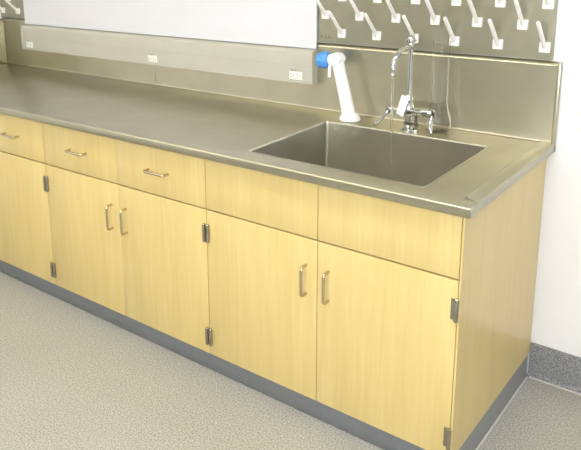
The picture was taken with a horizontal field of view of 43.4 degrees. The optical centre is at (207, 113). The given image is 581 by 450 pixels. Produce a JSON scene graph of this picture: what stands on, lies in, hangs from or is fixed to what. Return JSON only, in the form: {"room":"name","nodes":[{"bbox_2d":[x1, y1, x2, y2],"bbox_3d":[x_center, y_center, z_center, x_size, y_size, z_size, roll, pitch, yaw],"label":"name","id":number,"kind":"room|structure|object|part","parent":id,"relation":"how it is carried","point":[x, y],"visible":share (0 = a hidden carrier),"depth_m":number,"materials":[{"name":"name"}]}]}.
{"room":"science laboratory","nodes":[
{"label":"science laboratory","id":0,"kind":"room"},
{"bbox_2d":[0,272,580,449],"bbox_3d":[-0.725,1.432,1.115,5.625,0.100,5.128,10,18,39],"label":"floor","id":1,"kind":"structure","parent":0,"point":[72,378],"depth_m":2.54,"materials":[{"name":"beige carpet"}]},
{"bbox_2d":[0,113,55,283],"bbox_3d":[-0.820,0.272,3.715,0.913,0.766,0.760,10,18,39],"label":"base cabinet","id":2,"kind":"object","parent":1,"relation":"on","point":[25,224],"visible":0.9,"depth_m":3.28,"materials":[{"name":"brown wood"}]},
{"bbox_3d":[-0.888,0.098,3.238,0.110,0.010,0.038,10,18,39],"label":"handle","id":3,"kind":"part","parent":2,"relation":"part of","materials":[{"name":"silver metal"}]},
{"bbox_3d":[-0.872,0.091,3.257,0.454,0.189,0.019,10,18,39],"label":"drawer","id":4,"kind":"part","parent":2,"relation":"part of","materials":[{"name":"brown wood"}]},
{"bbox_2d":[42,123,210,352],"bbox_3d":[-0.124,0.392,3.135,0.913,0.766,0.760,10,18,39],"label":"base cabinet","id":5,"kind":"object","parent":1,"relation":"on","point":[128,220],"visible":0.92,"depth_m":2.83,"materials":[{"name":"brown wood"}]},
{"bbox_3d":[-0.539,0.158,2.948,0.110,0.010,0.038,10,18,39],"label":"handle","id":6,"kind":"part","parent":5,"relation":"part of","materials":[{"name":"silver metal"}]},
{"bbox_3d":[-0.522,0.151,2.966,0.455,0.189,0.019,10,18,39],"label":"drawer","id":7,"kind":"part","parent":5,"relation":"part of","materials":[{"name":"brown wood"}]},
{"bbox_3d":[-0.512,0.523,3.056,0.455,0.567,0.019,10,18,39],"label":"door","id":8,"kind":"part","parent":5,"relation":"part of","materials":[{"name":"brown wood"}]},
{"bbox_3d":[-0.390,0.414,2.885,0.010,0.110,0.038,10,18,39],"label":"handle","id":9,"kind":"part","parent":5,"relation":"part of","materials":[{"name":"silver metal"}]},
{"bbox_3d":[-0.327,0.424,2.833,0.010,0.110,0.038,10,18,39],"label":"handle","id":10,"kind":"part","parent":5,"relation":"part of","materials":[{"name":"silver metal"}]},
{"bbox_3d":[-0.191,0.218,2.659,0.110,0.010,0.038,10,18,39],"label":"handle","id":11,"kind":"part","parent":5,"relation":"part of","materials":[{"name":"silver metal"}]},
{"bbox_3d":[-0.175,0.210,2.677,0.454,0.189,0.019,10,18,39],"label":"drawer","id":12,"kind":"part","parent":5,"relation":"part of","materials":[{"name":"brown wood"}]},
{"bbox_3d":[-0.165,0.583,2.767,0.454,0.567,0.019,10,18,39],"label":"door","id":13,"kind":"part","parent":5,"relation":"part of","materials":[{"name":"brown wood"}]},
{"bbox_2d":[0,17,562,218],"bbox_3d":[-0.269,-0.061,3.148,3.148,0.498,0.758,10,18,39],"label":"countertop","id":14,"kind":"structure","parent":5,"relation":"on","point":[504,111],"depth_m":2.72,"materials":[{"name":"metal"}]},
{"bbox_2d":[21,24,317,84],"bbox_3d":[-0.312,-0.321,3.582,1.976,0.143,0.044,10,18,39],"label":"cable raceway","id":15,"kind":"object","parent":14,"relation":"attached to","point":[272,62],"visible":1,"depth_m":3.40,"materials":[{"name":"beige metal"}]},
{"bbox_2d":[26,41,32,47],"bbox_3d":[-1.022,-0.398,4.156,0.062,0.033,0.003,10,18,39],"label":"outlet","id":16,"kind":"object","parent":15,"relation":"attached to","point":[29,44],"depth_m":4.15,"materials":[{"name":"white plastic"}]},
{"bbox_2d":[148,55,156,62],"bbox_3d":[-0.268,-0.268,3.529,0.062,0.033,0.003,10,18,39],"label":"outlet","id":17,"kind":"object","parent":15,"relation":"attached to","point":[151,58],"depth_m":3.53,"materials":[{"name":"white plastic"}]},
{"bbox_2d":[289,71,301,79],"bbox_3d":[0.367,-0.159,3.001,0.062,0.033,0.003,10,18,39],"label":"outlet","id":18,"kind":"object","parent":15,"relation":"attached to","point":[293,75],"depth_m":3.00,"materials":[{"name":"white plastic"}]},
{"bbox_2d":[315,51,359,121],"bbox_3d":[0.512,-0.110,2.818,0.185,0.263,0.081,10,18,39],"label":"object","id":19,"kind":"object","parent":14,"relation":"on","point":[324,59],"visible":1,"depth_m":2.79,"materials":[{"name":"white plastic"}]},
{"bbox_2d":[248,121,488,187],"bbox_3d":[0.541,0.225,2.452,0.635,0.223,0.511,10,18,39],"label":"sink basin","id":20,"kind":"object","parent":14,"relation":"in","point":[419,160],"depth_m":2.64,"materials":[{"name":"silver metal"}]},
{"bbox_2d":[373,35,435,133],"bbox_3d":[0.700,-0.101,2.575,0.210,0.348,0.142,10,18,39],"label":"faucet","id":21,"kind":"object","parent":14,"relation":"on","point":[405,108],"visible":1,"depth_m":2.60,"materials":[{"name":"silver metal"}]},
{"bbox_3d":[0.649,0.006,2.671,0.087,0.070,0.024,-11,17,-35],"label":"lever handle","id":22,"kind":"part","parent":21,"relation":"part of","materials":[{"name":"silver metal"}]},
{"bbox_2d":[390,78,393,179],"bbox_3d":[0.659,0.083,2.577,0.019,0.425,0.012,10,18,39],"label":"water stream","id":23,"kind":"object","parent":21,"relation":"attached to","point":[392,79],"visible":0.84,"depth_m":2.57,"materials":[{"name":"clear liquid"}]},
{"bbox_3d":[0.686,-0.207,2.543,0.118,0.061,0.023,-14,18,-41],"label":"spout","id":24,"kind":"part","parent":21,"relation":"part of","materials":[{"name":"silver metal"}]},
{"bbox_3d":[0.799,0.028,2.574,0.025,0.085,0.042,10,18,39],"label":"lever handle","id":25,"kind":"part","parent":21,"relation":"part of","materials":[{"name":"silver metal"}]},
{"bbox_2d":[425,40,450,131],"bbox_3d":[0.835,-0.099,2.594,0.092,0.327,0.092,10,18,39],"label":"cylinder","id":26,"kind":"object","parent":14,"relation":"on","point":[441,122],"visible":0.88,"depth_m":2.58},
{"bbox_2d":[0,260,424,449],"bbox_3d":[-0.457,0.843,3.129,3.122,0.088,0.046,10,18,39],"label":"baseboard","id":27,"kind":"structure","parent":1,"relation":"on","point":[384,440],"depth_m":2.67,"materials":[{"name":"grey plastic"}]},
{"bbox_2d":[205,159,545,449],"bbox_3d":[0.573,0.512,2.556,0.913,0.766,0.760,10,18,39],"label":"base cabinet","id":28,"kind":"object","parent":1,"relation":"on","point":[407,322],"visible":0.93,"depth_m":2.24,"materials":[{"name":"brown wood"}]},
{"bbox_3d":[0.174,0.270,2.387,0.454,0.189,0.019,10,18,39],"label":"false drawer","id":29,"kind":"part","parent":28,"relation":"part of","materials":[{"name":"brown wood"}]},
{"bbox_3d":[0.184,0.643,2.477,0.454,0.567,0.019,10,18,39],"label":"door","id":30,"kind":"part","parent":28,"relation":"part of","materials":[{"name":"brown wood"}]},
{"bbox_3d":[0.307,0.533,2.305,0.010,0.110,0.038,10,18,39],"label":"handle","id":31,"kind":"part","parent":28,"relation":"part of","materials":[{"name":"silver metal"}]},
{"bbox_3d":[0.369,0.544,2.253,0.010,0.110,0.038,10,18,39],"label":"handle","id":32,"kind":"part","parent":28,"relation":"part of","materials":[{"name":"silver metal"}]},
{"bbox_3d":[0.530,0.702,2.189,0.447,0.567,0.019,10,18,39],"label":"door","id":33,"kind":"part","parent":28,"relation":"part of","materials":[{"name":"brown wood"}]},
{"bbox_3d":[0.519,0.330,2.099,0.447,0.189,0.019,10,18,39],"label":"false drawer","id":34,"kind":"part","parent":28,"relation":"part of","materials":[{"name":"brown wood"}]},
{"bbox_2d":[459,355,527,449],"bbox_3d":[0.933,0.982,2.389,0.030,0.088,0.686,10,18,39],"label":"baseboard","id":35,"kind":"structure","parent":28,"relation":"attached to","point":[481,429],"depth_m":2.40,"materials":[{"name":"grey plastic"}]},
{"bbox_2d":[475,376,527,449],"bbox_3d":[0.945,1.027,2.383,0.006,0.003,0.690,10,18,39],"label":"trim","id":36,"kind":"structure","parent":35,"relation":"attached to","point":[526,377],"depth_m":2.43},
{"bbox_2d":[6,0,580,372],"bbox_3d":[0.862,-0.444,2.636,5.625,2.750,0.100,10,18,39],"label":"wall","id":37,"kind":"structure","parent":0,"point":[556,323],"depth_m":2.47,"materials":[{"name":"white paint"}]},
{"bbox_2d":[0,0,24,18],"bbox_3d":[-1.183,-0.779,4.191,0.242,0.454,0.120,10,18,39],"label":"drying rack","id":38,"kind":"object","parent":37,"relation":"attached to","point":[9,8],"visible":0.98,"depth_m":4.26,"materials":[{"name":"metal"}]},
{"bbox_2d":[3,17,155,84],"bbox_3d":[-0.746,-0.349,3.991,1.278,0.305,0.018,10,18,39],"label":"backsplash","id":39,"kind":"structure","parent":37,"relation":"attached to","point":[112,69],"depth_m":4.02,"materials":[{"name":"metal"}]},
{"bbox_2d":[23,0,317,48],"bbox_3d":[-0.305,-0.649,3.519,1.970,0.522,0.028,10,18,39],"label":"board","id":40,"kind":"object","parent":37,"relation":"attached to","point":[289,23],"visible":1,"depth_m":3.34,"materials":[{"name":"ceramic"}]},
{"bbox_2d":[155,42,559,142],"bbox_3d":[0.450,-0.144,2.996,1.858,0.305,0.018,10,18,39],"label":"backsplash","id":41,"kind":"structure","parent":37,"relation":"attached to","point":[491,95],"depth_m":2.69,"materials":[{"name":"metal"}]},
{"bbox_2d":[315,0,557,59],"bbox_3d":[0.758,-0.446,2.577,0.896,0.454,0.120,10,18,39],"label":"drying rack","id":42,"kind":"object","parent":37,"relation":"attached to","point":[505,28],"visible":0.97,"depth_m":2.57,"materials":[{"name":"metal"}]},
{"bbox_2d":[527,342,580,393],"bbox_3d":[2.050,1.045,1.907,2.299,0.130,0.020,10,18,39],"label":"baseboard","id":43,"kind":"structure","parent":37,"relation":"attached to","point":[553,366],"depth_m":2.58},
{"bbox_2d":[529,376,580,395],"bbox_3d":[2.048,1.110,1.910,2.290,0.003,0.008,10,18,39],"label":"trim","id":44,"kind":"structure","parent":37,"relation":"attached to","point":[529,376],"depth_m":2.58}
]}

